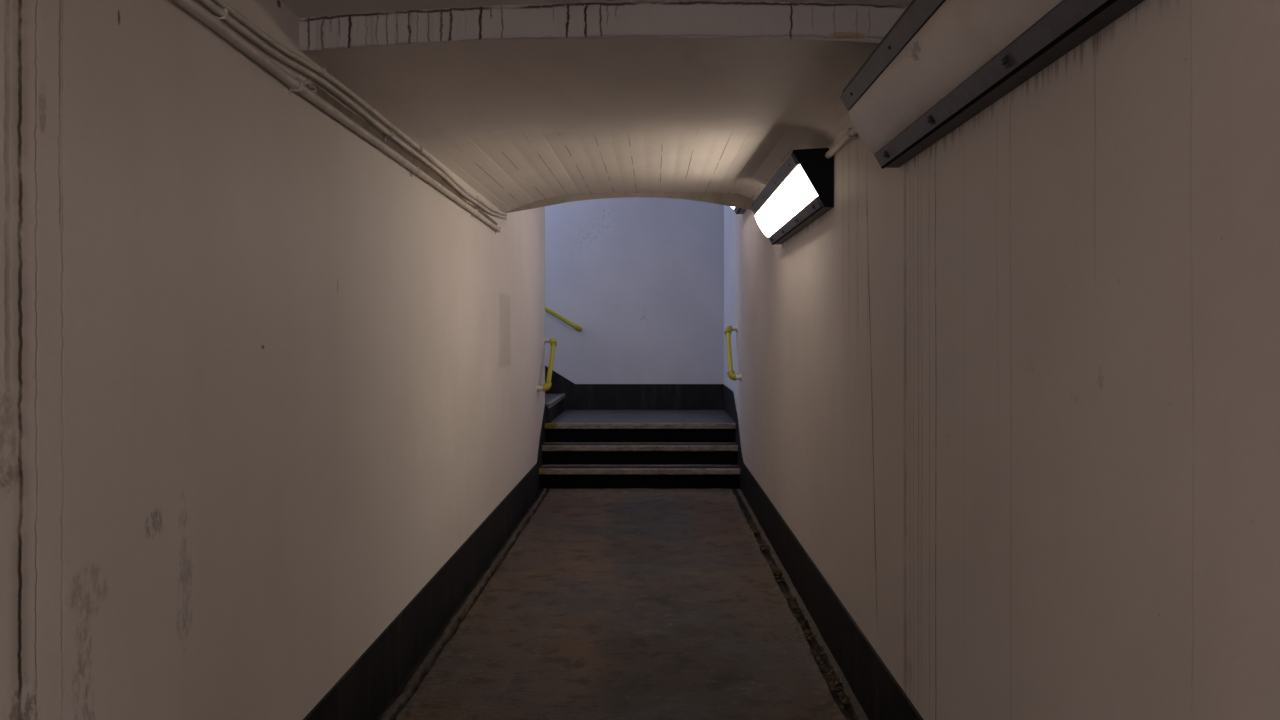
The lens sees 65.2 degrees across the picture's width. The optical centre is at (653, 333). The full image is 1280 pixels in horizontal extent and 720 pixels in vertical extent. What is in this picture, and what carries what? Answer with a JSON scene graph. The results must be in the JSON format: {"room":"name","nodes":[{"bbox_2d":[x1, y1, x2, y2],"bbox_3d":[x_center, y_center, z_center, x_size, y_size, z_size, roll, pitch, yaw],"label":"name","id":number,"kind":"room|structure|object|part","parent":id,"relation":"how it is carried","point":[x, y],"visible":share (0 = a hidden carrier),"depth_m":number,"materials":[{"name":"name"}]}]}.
{"room":"pedestrian underpass","nodes":[
{"label":"pedestrian underpass","id":0,"kind":"room"},
{"bbox_2d":[0,0,544,719],"bbox_3d":[-1.225,-0.190,0.315,0.350,3.420,18.630,0,0,0],"label":"wall","id":1,"kind":"structure","parent":0,"point":[262,378],"depth_m":2.40,"materials":[{"name":"paint"}]},
{"bbox_2d":[172,0,500,233],"bbox_3d":[-1.032,-0.704,2.314,0.035,0.088,8.628,0,0,0],"label":"conduit","id":2,"kind":"object","parent":1,"relation":"attached to","point":[191,6],"visible":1,"depth_m":2.89,"materials":[{"name":"white plastic"}]},
{"bbox_2d":[294,76,316,95],"bbox_3d":[-1.012,-0.729,2.905,0.020,0.043,0.191,0,0,0],"label":"cable tie","id":3,"kind":"object","parent":2,"relation":"attached to","point":[297,77],"visible":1,"depth_m":2.91,"materials":[{"name":"white plastic"}]},
{"bbox_2d":[198,0,506,218],"bbox_3d":[-1.034,-0.777,2.500,0.031,0.088,9.001,0,0,0],"label":"cable","id":4,"kind":"object","parent":1,"relation":"attached to","point":[221,13],"visible":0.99,"depth_m":3.08,"materials":[{"name":"white plastic"}]},
{"bbox_2d":[212,0,506,215],"bbox_3d":[-1.034,-0.804,2.500,0.032,0.084,9.001,0,0,0],"label":"cable","id":5,"kind":"object","parent":1,"relation":"attached to","point":[233,12],"visible":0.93,"depth_m":3.19,"materials":[{"name":"white plastic"}]},
{"bbox_2d":[305,82,497,224],"bbox_3d":[-1.049,-0.734,4.760,0.002,0.077,3.920,0,0,0],"label":"pipe","id":6,"kind":"object","parent":1,"relation":"attached to","point":[320,92],"visible":0.44,"depth_m":3.89,"materials":[{"name":"grey metal"}]},
{"bbox_2d":[303,405,545,719],"bbox_3d":[-1.050,1.065,0.314,0.020,0.770,18.627,0,0,0],"label":"baseboard","id":7,"kind":"structure","parent":1,"relation":"attached to","point":[368,686],"depth_m":4.43,"materials":[{"name":"black paint"}]},
{"bbox_2d":[537,337,556,391],"bbox_3d":[-0.989,0.275,9.270,0.131,0.496,0.652,0,0,0],"label":"handrail","id":8,"kind":"object","parent":1,"relation":"attached to","point":[552,341],"visible":1,"depth_m":9.22,"materials":[{"name":"yellow metal"}]},
{"bbox_2d":[300,37,879,212],"bbox_3d":[-0.130,-1.066,5.010,1.840,0.451,4.080,0,0,0],"label":"ceiling","id":9,"kind":"structure","parent":0,"point":[520,121],"depth_m":3.95,"materials":[{"name":"paint"}]},
{"bbox_2d":[280,0,912,17],"bbox_3d":[-0.130,-1.110,-3.018,1.840,0.350,11.965,0,0,0],"label":"ceiling","id":10,"kind":"structure","parent":0,"point":[300,8],"depth_m":2.93,"materials":[{"name":"paint"}]},
{"bbox_2d":[377,488,867,719],"bbox_3d":[-0.130,1.495,0.030,1.860,0.209,18.060,0,0,0],"label":"floor","id":11,"kind":"structure","parent":0,"point":[629,603],"depth_m":4.75,"materials":[{"name":"concrete"}]},
{"bbox_2d":[539,423,739,488],"bbox_3d":[-0.130,1.135,9.338,1.818,0.570,0.624,0,0,0],"label":"staircase","id":12,"kind":"structure","parent":11,"relation":"on","point":[574,455],"depth_m":9.30,"materials":[{"name":"black paint"}]},
{"bbox_2d":[742,508,859,719],"bbox_3d":[0.728,1.400,4.765,0.081,0.035,6.489,0,0,0],"label":"leaf litter","id":13,"kind":"object","parent":11,"relation":"on","point":[778,573],"visible":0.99,"depth_m":4.65,"materials":[{"name":"brown plant"}]},
{"bbox_2d":[545,197,723,383],"bbox_3d":[-2.030,-0.990,11.420,6.340,5.020,0.300,0,0,0],"label":"wall","id":14,"kind":"structure","parent":0,"point":[642,278],"depth_m":11.27,"materials":[{"name":"paint"}]},
{"bbox_2d":[545,307,582,331],"bbox_3d":[-1.557,-0.487,11.220,1.508,0.928,0.107,0,0,0],"label":"handrail","id":15,"kind":"object","parent":14,"relation":"attached to","point":[578,328],"visible":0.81,"depth_m":11.18,"materials":[{"name":"yellow metal"}]},
{"bbox_2d":[545,366,722,410],"bbox_3d":[-0.955,0.178,11.269,3.490,1.443,0.022,0,0,0],"label":"baseboard","id":16,"kind":"structure","parent":14,"relation":"attached to","point":[577,396],"depth_m":11.26,"materials":[{"name":"black paint"}]},
{"bbox_2d":[550,410,734,422],"bbox_3d":[-0.105,0.927,10.423,1.790,0.146,1.694,0,0,0],"label":"floor","id":17,"kind":"structure","parent":0,"point":[567,416],"depth_m":10.35,"materials":[{"name":"concrete"}]},
{"bbox_2d":[545,394,564,422],"bbox_3d":[-1.850,0.357,10.445,1.700,1.193,1.623,0,0,0],"label":"staircase","id":18,"kind":"structure","parent":17,"relation":"on","point":[553,402],"depth_m":10.27,"materials":[{"name":"black paint"}]},
{"bbox_2d":[724,0,1279,719],"bbox_3d":[0.964,-0.990,1.135,0.352,5.020,20.270,0,0,0],"label":"wall","id":19,"kind":"structure","parent":0,"point":[1013,396],"depth_m":1.96,"materials":[{"name":"paint"}]},
{"bbox_2d":[299,1,907,49],"bbox_3d":[-0.130,-0.922,2.967,1.840,0.165,0.015,0,0,0],"label":"ceiling beam","id":20,"kind":"structure","parent":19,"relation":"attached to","point":[688,19],"depth_m":2.96,"materials":[{"name":"paint"}]},
{"bbox_2d":[507,193,753,212],"bbox_3d":[-0.130,-1.398,7.145,1.840,1.104,0.250,0,0,0],"label":"trim","id":21,"kind":"structure","parent":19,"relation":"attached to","point":[733,200],"depth_m":7.02,"materials":[{"name":"paint"}]},
{"bbox_2d":[725,325,741,380],"bbox_3d":[0.731,0.171,9.280,0.126,0.518,0.512,0,0,0],"label":"handrail","id":22,"kind":"object","parent":19,"relation":"attached to","point":[729,329],"visible":1,"depth_m":9.24,"materials":[{"name":"yellow metal"}]},
{"bbox_2d":[732,207,745,213],"bbox_3d":[0.696,-1.198,8.165,0.192,0.266,1.533,0,0,0],"label":"wall lamp","id":23,"kind":"object","parent":19,"relation":"attached to","point":[737,210],"visible":0.04,"depth_m":8.74,"materials":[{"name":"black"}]},
{"bbox_2d":[751,148,833,244],"bbox_3d":[0.696,-0.685,5.309,0.192,0.266,1.843,0,0,0],"label":"wall lamp","id":24,"kind":"object","parent":19,"relation":"attached to","point":[801,190],"visible":1,"depth_m":4.71,"materials":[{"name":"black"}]},
{"bbox_2d":[755,164,817,236],"bbox_3d":[0.676,-0.673,5.310,0.092,0.146,1.842,0,0,0],"label":"diffuser","id":25,"kind":"object","parent":24,"relation":"attached to","point":[794,192],"depth_m":4.94,"materials":[{"name":"white plastic"}]},
{"bbox_3d":[0.698,-0.688,4.393,0.187,0.261,0.006,0,0,0],"label":"plate","id":26,"kind":"part","parent":24,"relation":"part of","materials":[{"name":"black metal"}]},
{"bbox_2d":[723,384,923,719],"bbox_3d":[0.790,1.009,1.135,0.020,0.882,20.270,0,0,0],"label":"baseboard","id":27,"kind":"structure","parent":19,"relation":"attached to","point":[878,693],"depth_m":4.44,"materials":[{"name":"black paint"}]},
{"bbox_2d":[825,126,858,158],"bbox_3d":[0.769,-0.777,3.800,0.045,0.045,1.200,0,0,0],"label":"conduit","id":28,"kind":"object","parent":19,"relation":"attached to","point":[852,133],"visible":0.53,"depth_m":4.00,"materials":[{"name":"grey metal"}]},
{"bbox_2d":[840,0,1144,168],"bbox_3d":[0.696,-0.665,2.303,0.192,0.266,1.870,0,0,0],"label":"wall lamp","id":29,"kind":"object","parent":19,"relation":"attached to","point":[942,63],"visible":1,"depth_m":2.29,"materials":[{"name":"white plastic"}]},
{"bbox_2d":[849,0,1062,154],"bbox_3d":[0.676,-0.653,2.304,0.092,0.146,1.869,0,0,0],"label":"diffuser","id":30,"kind":"object","parent":29,"relation":"attached to","point":[949,45],"depth_m":2.35,"materials":[{"name":"white plastic"}]}
]}

